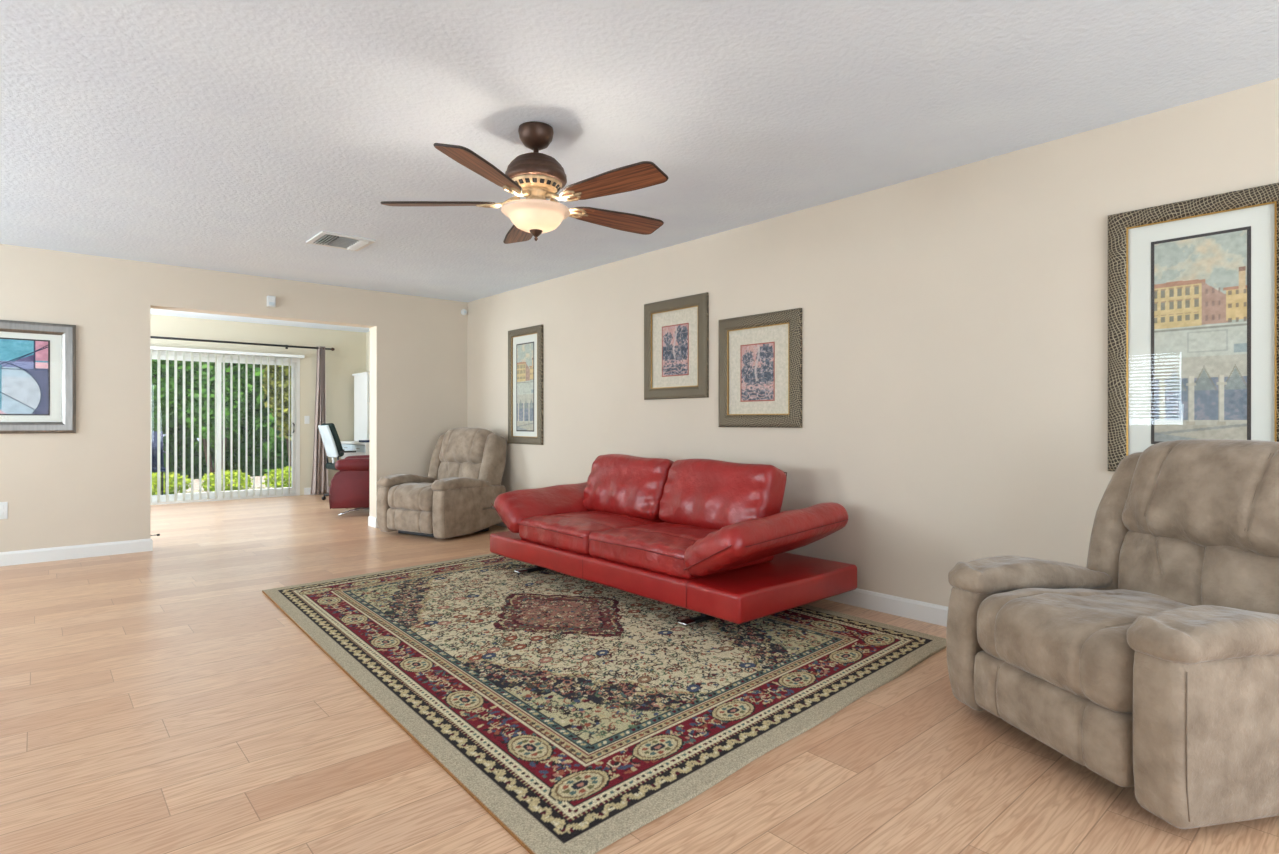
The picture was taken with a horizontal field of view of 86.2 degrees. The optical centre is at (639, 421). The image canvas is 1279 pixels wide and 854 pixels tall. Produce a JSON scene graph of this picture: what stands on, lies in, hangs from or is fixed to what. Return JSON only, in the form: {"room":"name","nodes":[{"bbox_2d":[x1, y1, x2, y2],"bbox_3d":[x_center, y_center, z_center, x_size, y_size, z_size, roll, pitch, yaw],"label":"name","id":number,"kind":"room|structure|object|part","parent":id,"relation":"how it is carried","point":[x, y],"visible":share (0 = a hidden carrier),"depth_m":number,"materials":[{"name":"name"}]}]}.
{"room":"living room","nodes":[
{"label":"living room","id":0,"kind":"room"},
{"bbox_2d":[0,244,466,551],"bbox_3d":[-4.392,-0.156,5.695,7.350,2.500,0.200,0,0,-41],"label":"wall","id":1,"kind":"structure","parent":0,"point":[89,485],"depth_m":5.70,"materials":[{"name":"beige paint"}]},
{"bbox_2d":[0,502,7,518],"bbox_3d":[-4.832,0.674,5.167,0.080,0.130,0.010,0,0,-41],"label":"wall outlet","id":2,"kind":"object","parent":1,"relation":"attached to","point":[3,505],"visible":1,"depth_m":5.18,"materials":[{"name":"white plastic"}]},
{"bbox_2d":[0,320,75,433],"bbox_3d":[-4.952,-0.339,5.045,1.220,0.860,0.032,0,0,-41],"label":"print","id":3,"kind":"object","parent":1,"relation":"attached to","point":[38,360],"visible":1,"depth_m":5.30,"materials":[{"name":"multicoloured paper"}]},
{"bbox_2d":[0,539,150,565],"bbox_3d":[-5.531,1.041,4.547,3.722,0.105,0.014,0,0,-41],"label":"baseboard","id":4,"kind":"structure","parent":1,"relation":"attached to","point":[9,558],"depth_m":5.44,"materials":[{"name":"white paint"}]},
{"bbox_2d":[267,296,275,306],"bbox_3d":[-3.435,-1.121,6.372,0.070,0.100,0.050,0,0,-41],"label":"sensor","id":5,"kind":"object","parent":1,"relation":"attached to","point":[271,300],"visible":1,"depth_m":6.36,"materials":[{"name":"white plastic"}]},
{"bbox_2d":[368,516,376,527],"bbox_3d":[-2.778,1.041,7.110,0.014,0.105,0.214,0,0,-41],"label":"baseboard","id":6,"kind":"object","parent":1,"relation":"attached to","point":[372,521],"visible":0.94,"depth_m":7.09,"materials":[{"name":"white paint"}]},
{"bbox_2d":[461,309,466,314],"bbox_3d":[-1.967,-1.231,7.675,0.072,0.072,0.038,0,0,-41],"label":"smoke detector","id":7,"kind":"object","parent":1,"relation":"attached to","point":[463,311],"visible":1,"depth_m":7.66,"materials":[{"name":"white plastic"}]},
{"bbox_2d":[150,314,365,494],"bbox_3d":[-6.224,-0.156,9.245,5.300,2.500,0.200,0,0,-41],"label":"wall","id":8,"kind":"structure","parent":0,"point":[348,358],"depth_m":10.19,"materials":[{"name":"beige paint"}]},
{"bbox_2d":[150,350,299,504],"bbox_3d":[-5.908,0.079,9.454,2.210,2.030,0.164,0,0,-41],"label":"door","id":9,"kind":"structure","parent":8,"relation":"in","point":[295,490],"depth_m":9.63,"materials":[{"name":"white paint"}]},
{"bbox_3d":[-6.290,0.086,9.167,1.157,1.945,0.040,0,0,-41],"label":"sash","id":10,"kind":"part","parent":9,"relation":"part of","materials":[{"name":"white paint"}]},
{"bbox_3d":[-5.489,0.086,9.820,0.997,1.945,0.040,0,0,-41],"label":"sash","id":11,"kind":"part","parent":9,"relation":"part of","materials":[{"name":"white paint"}]},
{"bbox_2d":[150,346,303,502],"bbox_3d":[-5.848,0.041,9.372,2.310,2.045,0.083,0,0,-41],"label":"vertical blind","id":12,"kind":"object","parent":8,"relation":"attached to","point":[167,349],"visible":0.84,"depth_m":9.35,"materials":[{"name":"white plastic"}]},
{"bbox_3d":[-5.852,-0.961,9.375,2.310,0.040,0.073,0,0,-41],"label":"head rail","id":13,"kind":"part","parent":12,"relation":"part of","materials":[{"name":"white plastic"}]},
{"bbox_2d":[150,336,334,350],"bbox_3d":[-5.824,-1.096,9.367,3.120,0.060,0.146,0,0,-41],"label":"curtain rod","id":14,"kind":"object","parent":8,"relation":"attached to","point":[155,337],"visible":0.55,"depth_m":9.51,"materials":[{"name":"black metal"}]},
{"bbox_2d":[310,346,328,493],"bbox_3d":[-4.783,-0.023,10.224,0.260,2.210,0.085,0,0,-41],"label":"curtain","id":15,"kind":"object","parent":14,"relation":"hanging from","point":[319,483],"visible":0.89,"depth_m":10.23,"materials":[{"name":"fabric"}]},
{"bbox_2d":[304,416,309,423],"bbox_3d":[-4.969,-0.026,10.211,0.070,0.120,0.012,0,0,-41],"label":"light switch","id":16,"kind":"object","parent":8,"relation":"attached to","point":[306,418],"visible":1,"depth_m":10.21,"materials":[{"name":"white plastic"}]},
{"bbox_2d":[304,486,329,494],"bbox_3d":[-4.657,1.041,10.485,0.910,0.105,0.014,0,0,-41],"label":"baseboard","id":17,"kind":"structure","parent":8,"relation":"attached to","point":[307,491],"depth_m":10.21,"materials":[{"name":"white paint"}]},
{"bbox_2d":[150,308,369,332],"bbox_3d":[-4.975,-1.481,7.830,5.300,0.150,3.974,0,0,-41],"label":"ceiling","id":18,"kind":"structure","parent":0,"point":[152,311],"depth_m":9.50,"materials":[{"name":"paint"}]},
{"bbox_2d":[366,332,369,371],"bbox_3d":[-3.030,-0.156,9.480,0.200,2.500,3.674,0,0,-41],"label":"wall","id":19,"kind":"structure","parent":0,"point":[367,333],"depth_m":10.73,"materials":[{"name":"beige paint"}]},
{"bbox_2d":[0,0,1278,301],"bbox_3d":[-1.138,-1.421,1.781,7.050,0.150,10.176,0,0,-41],"label":"ceiling","id":20,"kind":"structure","parent":0,"point":[215,135],"depth_m":2.94,"materials":[{"name":"paint"}]},
{"bbox_2d":[306,231,375,250],"bbox_3d":[-2.224,-1.335,5.086,0.375,0.023,0.390,0,0,-41],"label":"ceiling vent","id":21,"kind":"object","parent":20,"relation":"in","point":[324,238],"visible":1,"depth_m":5.06,"materials":[{"name":"white plastic"}]},
{"bbox_2d":[380,121,667,243],"bbox_3d":[-0.437,-1.087,3.143,1.328,0.518,1.350,0,0,-41],"label":"ceiling fan","id":22,"kind":"object","parent":20,"relation":"hanging from","point":[536,176],"visible":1,"depth_m":3.04,"materials":[{"name":"brown wood"}]},
{"bbox_3d":[-0.915,-1.000,3.136,0.502,0.043,0.149,0,0,1],"label":"blade","id":23,"kind":"part","parent":22,"relation":"part of","materials":[{"name":"brown wood"}]},
{"bbox_3d":[-0.614,-1.000,2.715,0.149,0.043,0.502,0,0,19],"label":"blade","id":24,"kind":"part","parent":22,"relation":"part of","materials":[{"name":"brown wood"}]},
{"bbox_3d":[-0.607,-1.000,3.553,0.149,0.043,0.502,0,0,-17],"label":"blade","id":25,"kind":"part","parent":22,"relation":"part of","materials":[{"name":"brown wood"}]},
{"bbox_3d":[-0.474,-0.923,3.133,0.315,0.098,0.315,0,0,-41],"label":"lamp shade","id":26,"kind":"part","parent":22,"relation":"part of","materials":[{"name":"white glass"}]},
{"bbox_3d":[-0.120,-1.000,2.871,0.502,0.043,0.149,0,0,37],"label":"blade","id":27,"kind":"part","parent":22,"relation":"part of","materials":[{"name":"brown wood"}]},
{"bbox_3d":[-0.116,-1.000,3.389,0.502,0.043,0.149,0,0,-35],"label":"blade","id":28,"kind":"part","parent":22,"relation":"part of","materials":[{"name":"brown wood"}]},
{"bbox_2d":[0,494,1278,853],"bbox_3d":[-2.340,1.154,3.370,7.350,0.120,14.150,0,0,-41],"label":"floor","id":29,"kind":"structure","parent":0,"point":[157,701],"depth_m":2.25,"materials":[{"name":"brown wood"}]},
{"bbox_2d":[318,423,355,499],"bbox_3d":[-4.166,0.557,9.621,0.629,1.074,0.549,0,0,-41],"label":"office chair","id":30,"kind":"object","parent":29,"relation":"on","point":[330,438],"visible":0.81,"depth_m":9.37,"materials":[{"name":"white"}]},
{"bbox_3d":[-4.154,0.624,9.605,0.380,0.090,0.480,0,0,-41],"label":"seat","id":31,"kind":"part","parent":30,"relation":"part of","materials":[{"name":"black fabric"}]},
{"bbox_3d":[-4.280,0.254,9.493,0.214,0.469,0.420,0,0,-41],"label":"backrest","id":32,"kind":"part","parent":30,"relation":"part of","materials":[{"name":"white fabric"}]},
{"bbox_3d":[-4.030,0.513,9.393,0.254,0.226,0.028,0,0,-41],"label":"armrest","id":33,"kind":"part","parent":30,"relation":"part of","materials":[{"name":"black plastic"}]},
{"bbox_2d":[329,455,369,515],"bbox_3d":[-3.182,0.579,8.322,0.980,1.026,0.940,0,0,-16],"label":"recliner","id":34,"kind":"object","parent":29,"relation":"on","point":[350,486],"visible":0.44,"depth_m":7.83,"materials":[{"name":"red leather"}]},
{"bbox_3d":[-3.093,0.769,7.968,0.939,0.450,0.150,0,0,-16],"label":"arm","id":35,"kind":"part","parent":34,"relation":"part of","materials":[{"name":"red leather"}]},
{"bbox_2d":[341,441,369,458],"bbox_3d":[-4.079,0.696,10.170,0.420,0.795,1.150,0,0,-41],"label":"desk","id":36,"kind":"object","parent":29,"relation":"on","point":[362,448],"visible":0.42,"depth_m":10.06,"materials":[{"name":"white paint"}]},
{"bbox_3d":[-4.272,0.389,10.347,0.315,0.100,0.490,0,0,-41],"label":"drawer","id":37,"kind":"part","parent":36,"relation":"part of","materials":[{"name":"white"}]},
{"bbox_3d":[-3.934,0.389,9.965,0.315,0.100,0.490,0,0,-41],"label":"drawer","id":38,"kind":"part","parent":36,"relation":"part of","materials":[{"name":"white"}]},
{"bbox_2d":[352,372,369,440],"bbox_3d":[-4.156,-0.220,10.416,0.230,1.033,0.600,0,0,-41],"label":"hutch","id":39,"kind":"object","parent":36,"relation":"on","point":[361,380],"visible":0.56,"depth_m":10.29,"materials":[{"name":"white paint"}]},
{"bbox_3d":[-3.728,0.711,9.787,0.380,0.765,0.030,0,0,-41],"label":"panel","id":40,"kind":"part","parent":36,"relation":"part of","materials":[{"name":"white paint"}]},
{"bbox_2d":[376,428,506,538],"bbox_3d":[-1.926,0.578,6.796,0.944,1.032,1.007,0,0,31],"label":"recliner","id":41,"kind":"object","parent":29,"relation":"on","point":[467,466],"visible":0.98,"depth_m":6.57,"materials":[{"name":"beige fabric"}]},
{"bbox_3d":[-2.283,0.838,6.952,0.165,0.462,0.865,0,0,31],"label":"arm","id":42,"kind":"part","parent":41,"relation":"part of","materials":[{"name":"beige fabric"}]},
{"bbox_2d":[388,483,432,511],"bbox_3d":[-2.002,0.715,6.668,0.600,0.251,0.710,0,0,31],"label":"seat cushion","id":43,"kind":"object","parent":41,"relation":"on","point":[402,497],"depth_m":6.37,"materials":[{"name":"beige fabric"}]},
{"bbox_2d":[437,462,480,479],"bbox_3d":[-1.806,0.558,6.999,0.632,0.316,0.248,0,0,31],"label":"lumbar cushion","id":44,"kind":"object","parent":41,"relation":"on","point":[444,469],"depth_m":6.91,"materials":[{"name":"beige fabric"}]},
{"bbox_3d":[-1.618,0.838,6.559,0.165,0.462,0.865,0,0,31],"label":"arm","id":45,"kind":"part","parent":41,"relation":"part of","materials":[{"name":"beige fabric"}]},
{"bbox_2d":[262,553,945,853],"bbox_3d":[-0.474,1.088,3.863,2.540,0.010,3.797,0,0,-41],"label":"area rug","id":46,"kind":"object","parent":29,"relation":"on","point":[578,713],"visible":0.84,"depth_m":2.87,"materials":[{"name":"multicoloured carpet"}]},
{"bbox_2d":[490,454,856,626],"bbox_3d":[0.067,0.662,4.483,1.068,0.840,2.405,0,0,-41],"label":"sofa","id":47,"kind":"object","parent":46,"relation":"on","point":[711,538],"visible":1,"depth_m":4.02,"materials":[{"name":"red leather"}]},
{"bbox_3d":[-0.575,0.634,5.215,1.052,0.318,0.369,0,0,-41],"label":"armrest","id":48,"kind":"part","parent":47,"relation":"part of","materials":[{"name":"red leather"}]},
{"bbox_2d":[519,511,663,554],"bbox_3d":[-0.318,0.737,4.733,0.754,0.176,0.802,0,0,-41],"label":"seat cushion","id":49,"kind":"object","parent":47,"relation":"on","point":[555,532],"depth_m":4.55,"materials":[{"name":"red leather"}]},
{"bbox_2d":[583,454,673,520],"bbox_3d":[-0.070,0.475,4.981,0.342,0.467,0.838,0,0,-41],"label":"cushion","id":50,"kind":"object","parent":47,"relation":"on","point":[631,487],"depth_m":4.82,"materials":[{"name":"red leather"}]},
{"bbox_2d":[589,522,773,578],"bbox_3d":[0.238,0.737,4.103,0.754,0.176,0.867,0,0,-41],"label":"seat cushion","id":51,"kind":"object","parent":47,"relation":"on","point":[655,550],"depth_m":3.90,"materials":[{"name":"red leather"}]},
{"bbox_2d":[659,459,786,529],"bbox_3d":[0.504,0.475,4.330,0.342,0.467,0.877,0,0,-41],"label":"cushion","id":52,"kind":"object","parent":47,"relation":"on","point":[701,494],"depth_m":4.18,"materials":[{"name":"red leather"}]},
{"bbox_3d":[0.719,0.632,3.748,1.052,0.331,0.414,0,0,-41],"label":"armrest","id":53,"kind":"part","parent":47,"relation":"part of","materials":[{"name":"red leather"}]},
{"bbox_2d":[946,439,1278,828],"bbox_3d":[1.738,0.578,2.296,1.007,1.032,0.944,0,0,-13],"label":"recliner","id":54,"kind":"object","parent":29,"relation":"on","point":[1151,665],"visible":1,"depth_m":2.13,"materials":[{"name":"beige fabric"}]},
{"bbox_3d":[1.605,0.838,2.662,0.865,0.462,0.165,0,0,-13],"label":"arm","id":55,"kind":"part","parent":54,"relation":"part of","materials":[{"name":"beige fabric"}]},
{"bbox_2d":[977,588,1190,713],"bbox_3d":[1.593,0.715,2.263,0.710,0.251,0.600,0,0,-13],"label":"seat cushion","id":56,"kind":"object","parent":54,"relation":"on","point":[1070,646],"depth_m":2.16,"materials":[{"name":"beige fabric"}]},
{"bbox_2d":[1118,531,1278,614],"bbox_3d":[1.968,0.558,2.349,0.248,0.316,0.632,0,0,-13],"label":"lumbar cushion","id":57,"kind":"object","parent":54,"relation":"on","point":[1181,567],"depth_m":2.30,"materials":[{"name":"beige fabric"}]},
{"bbox_3d":[1.779,0.838,1.909,0.865,0.462,0.165,0,0,-13],"label":"arm","id":58,"kind":"part","parent":54,"relation":"part of","materials":[{"name":"beige fabric"}]},
{"bbox_2d":[467,78,1278,606],"bbox_3d":[1.431,-0.126,4.047,0.200,2.440,10.176,0,0,-41],"label":"wall","id":59,"kind":"structure","parent":0,"point":[955,320],"depth_m":3.78,"materials":[{"name":"beige paint"}]},
{"bbox_2d":[508,324,542,444],"bbox_3d":[-1.140,-0.354,6.783,0.032,1.155,0.620,0,0,-41],"label":"framed print","id":60,"kind":"object","parent":59,"relation":"attached to","point":[525,345],"visible":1,"depth_m":6.77,"materials":[{"name":"brown paper"}]},
{"bbox_2d":[644,292,708,399],"bbox_3d":[0.264,-0.554,5.192,0.032,0.760,0.680,0,0,-41],"label":"framed print","id":61,"kind":"object","parent":59,"relation":"attached to","point":[676,331],"visible":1,"depth_m":5.17,"materials":[{"name":"brown paper"}]},
{"bbox_2d":[663,324,687,375],"bbox_3d":[0.270,-0.541,5.192,0.001,0.390,0.290,0,0,-41],"label":"print","id":62,"kind":"object","parent":61,"relation":"attached to","point":[675,338],"depth_m":5.19},
{"bbox_2d":[496,522,947,626],"bbox_3d":[1.322,1.041,4.008,0.014,0.105,9.862,0,0,-41],"label":"baseboard","id":63,"kind":"structure","parent":59,"relation":"attached to","point":[936,614],"depth_m":3.86,"materials":[{"name":"white paint"}]},
{"bbox_2d":[719,308,801,427],"bbox_3d":[0.793,-0.341,4.592,0.032,0.760,0.693,0,0,-41],"label":"framed print","id":64,"kind":"object","parent":59,"relation":"attached to","point":[760,355],"visible":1,"depth_m":4.57,"materials":[{"name":"brown paper"}]},
{"bbox_2d":[741,343,773,400],"bbox_3d":[0.793,-0.331,4.600,0.001,0.390,0.290,0,0,-41],"label":"print","id":65,"kind":"object","parent":64,"relation":"attached to","point":[757,361],"depth_m":4.60},
{"bbox_2d":[1108,183,1278,470],"bbox_3d":[2.328,-0.354,2.853,0.032,1.155,0.632,0,0,-41],"label":"framed print","id":66,"kind":"object","parent":59,"relation":"attached to","point":[1193,284],"visible":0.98,"depth_m":2.87,"materials":[{"name":"brown paper"}]},
{"label":"outside","id":67,"kind":"structure","parent":0,"visible":0},
{"bbox_3d":[-12.686,1.304,18.913,34.000,0.180,22.850,0,0,-41],"label":"ground","id":68,"kind":"structure","parent":67,"visible":0},
{"bbox_2d":[152,472,190,494],"bbox_3d":[-7.693,1.022,11.018,0.828,0.467,0.535,0,0,-41],"label":"shrub","id":69,"kind":"object","parent":68,"relation":"on","point":[154,475],"visible":0.47,"depth_m":11.01,"materials":[{"name":"green plant"}]},
{"bbox_2d":[152,487,291,495],"bbox_3d":[-6.219,1.179,11.583,18.000,0.070,0.400,0,0,-41],"label":"path","id":70,"kind":"structure","parent":68,"relation":"on","point":[283,487],"depth_m":11.43,"materials":[{"name":"concrete"}]},
{"bbox_2d":[160,476,284,494],"bbox_3d":[-7.774,1.196,13.345,18.000,0.035,2.700,0,0,-41],"label":"gravel bed","id":71,"kind":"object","parent":68,"relation":"on","point":[257,478],"visible":0.11,"depth_m":12.61,"materials":[{"name":"white gravel"}]},
{"bbox_2d":[152,359,179,430],"bbox_3d":[-9.279,-0.814,12.584,1.430,3.981,1.059,0,0,-41],"label":"tree","id":72,"kind":"object","parent":71,"relation":"on","point":[154,361],"visible":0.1,"depth_m":12.71,"materials":[{"name":"green plant"}]},
{"bbox_2d":[177,360,252,473],"bbox_3d":[-8.526,-0.785,13.684,1.378,3.924,1.082,0,0,-41],"label":"tree","id":73,"kind":"object","parent":71,"relation":"on","point":[187,363],"visible":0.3,"depth_m":13.50,"materials":[{"name":"green plant"}]},
{"bbox_2d":[262,364,291,471],"bbox_3d":[-7.115,-0.982,14.112,1.381,4.316,1.055,0,0,-41],"label":"tree","id":74,"kind":"object","parent":71,"relation":"on","point":[272,367],"visible":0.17,"depth_m":13.79,"materials":[{"name":"green plant"}]},
{"bbox_2d":[154,360,291,478],"bbox_3d":[-9.687,-1.170,15.464,20.756,5.437,2.562,0,0,-41],"label":"trees","id":75,"kind":"object","parent":68,"relation":"on","point":[257,366],"visible":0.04,"depth_m":15.25,"materials":[{"name":"green plant"}]},
{"bbox_2d":[202,469,252,491],"bbox_3d":[-7.017,1.028,11.630,0.810,0.475,0.507,0,0,-41],"label":"shrub","id":76,"kind":"object","parent":68,"relation":"on","point":[235,474],"visible":0.55,"depth_m":11.55,"materials":[{"name":"green plant"}]},
{"bbox_2d":[262,466,291,487],"bbox_3d":[-6.309,1.025,12.234,0.825,0.476,0.533,0,0,-41],"label":"shrub","id":77,"kind":"object","parent":68,"relation":"on","point":[278,471],"visible":0.48,"depth_m":12.07,"materials":[{"name":"green plant"}]},
{"bbox_3d":[-5.982,1.174,10.558,9.000,0.080,1.450,0,0,-41],"label":"patio slab","id":78,"kind":"object","parent":68,"relation":"on","visible":0},
{"bbox_2d":[152,431,169,494],"bbox_3d":[-7.159,0.639,9.882,0.546,0.990,0.593,0,0,-41],"label":"patio chair","id":79,"kind":"object","parent":78,"relation":"on","point":[154,433],"visible":0.36,"depth_m":10.14,"materials":[{"name":"blue fabric"}]},
{"bbox_3d":[-7.307,0.414,10.050,0.500,0.540,0.147,0,0,-41],"label":"backrest","id":80,"kind":"part","parent":79,"relation":"part of","materials":[{"name":"blue fabric"}]},
{"bbox_3d":[-7.128,0.694,9.847,0.500,0.050,0.500,0,0,-41],"label":"seat","id":81,"kind":"part","parent":79,"relation":"part of","materials":[{"name":"blue fabric"}]},
{"bbox_3d":[-7.101,0.914,10.164,0.026,0.440,0.026,0,0,-19],"label":"leg","id":82,"kind":"part","parent":79,"relation":"part of","materials":[{"name":"black plastic"}]}
]}

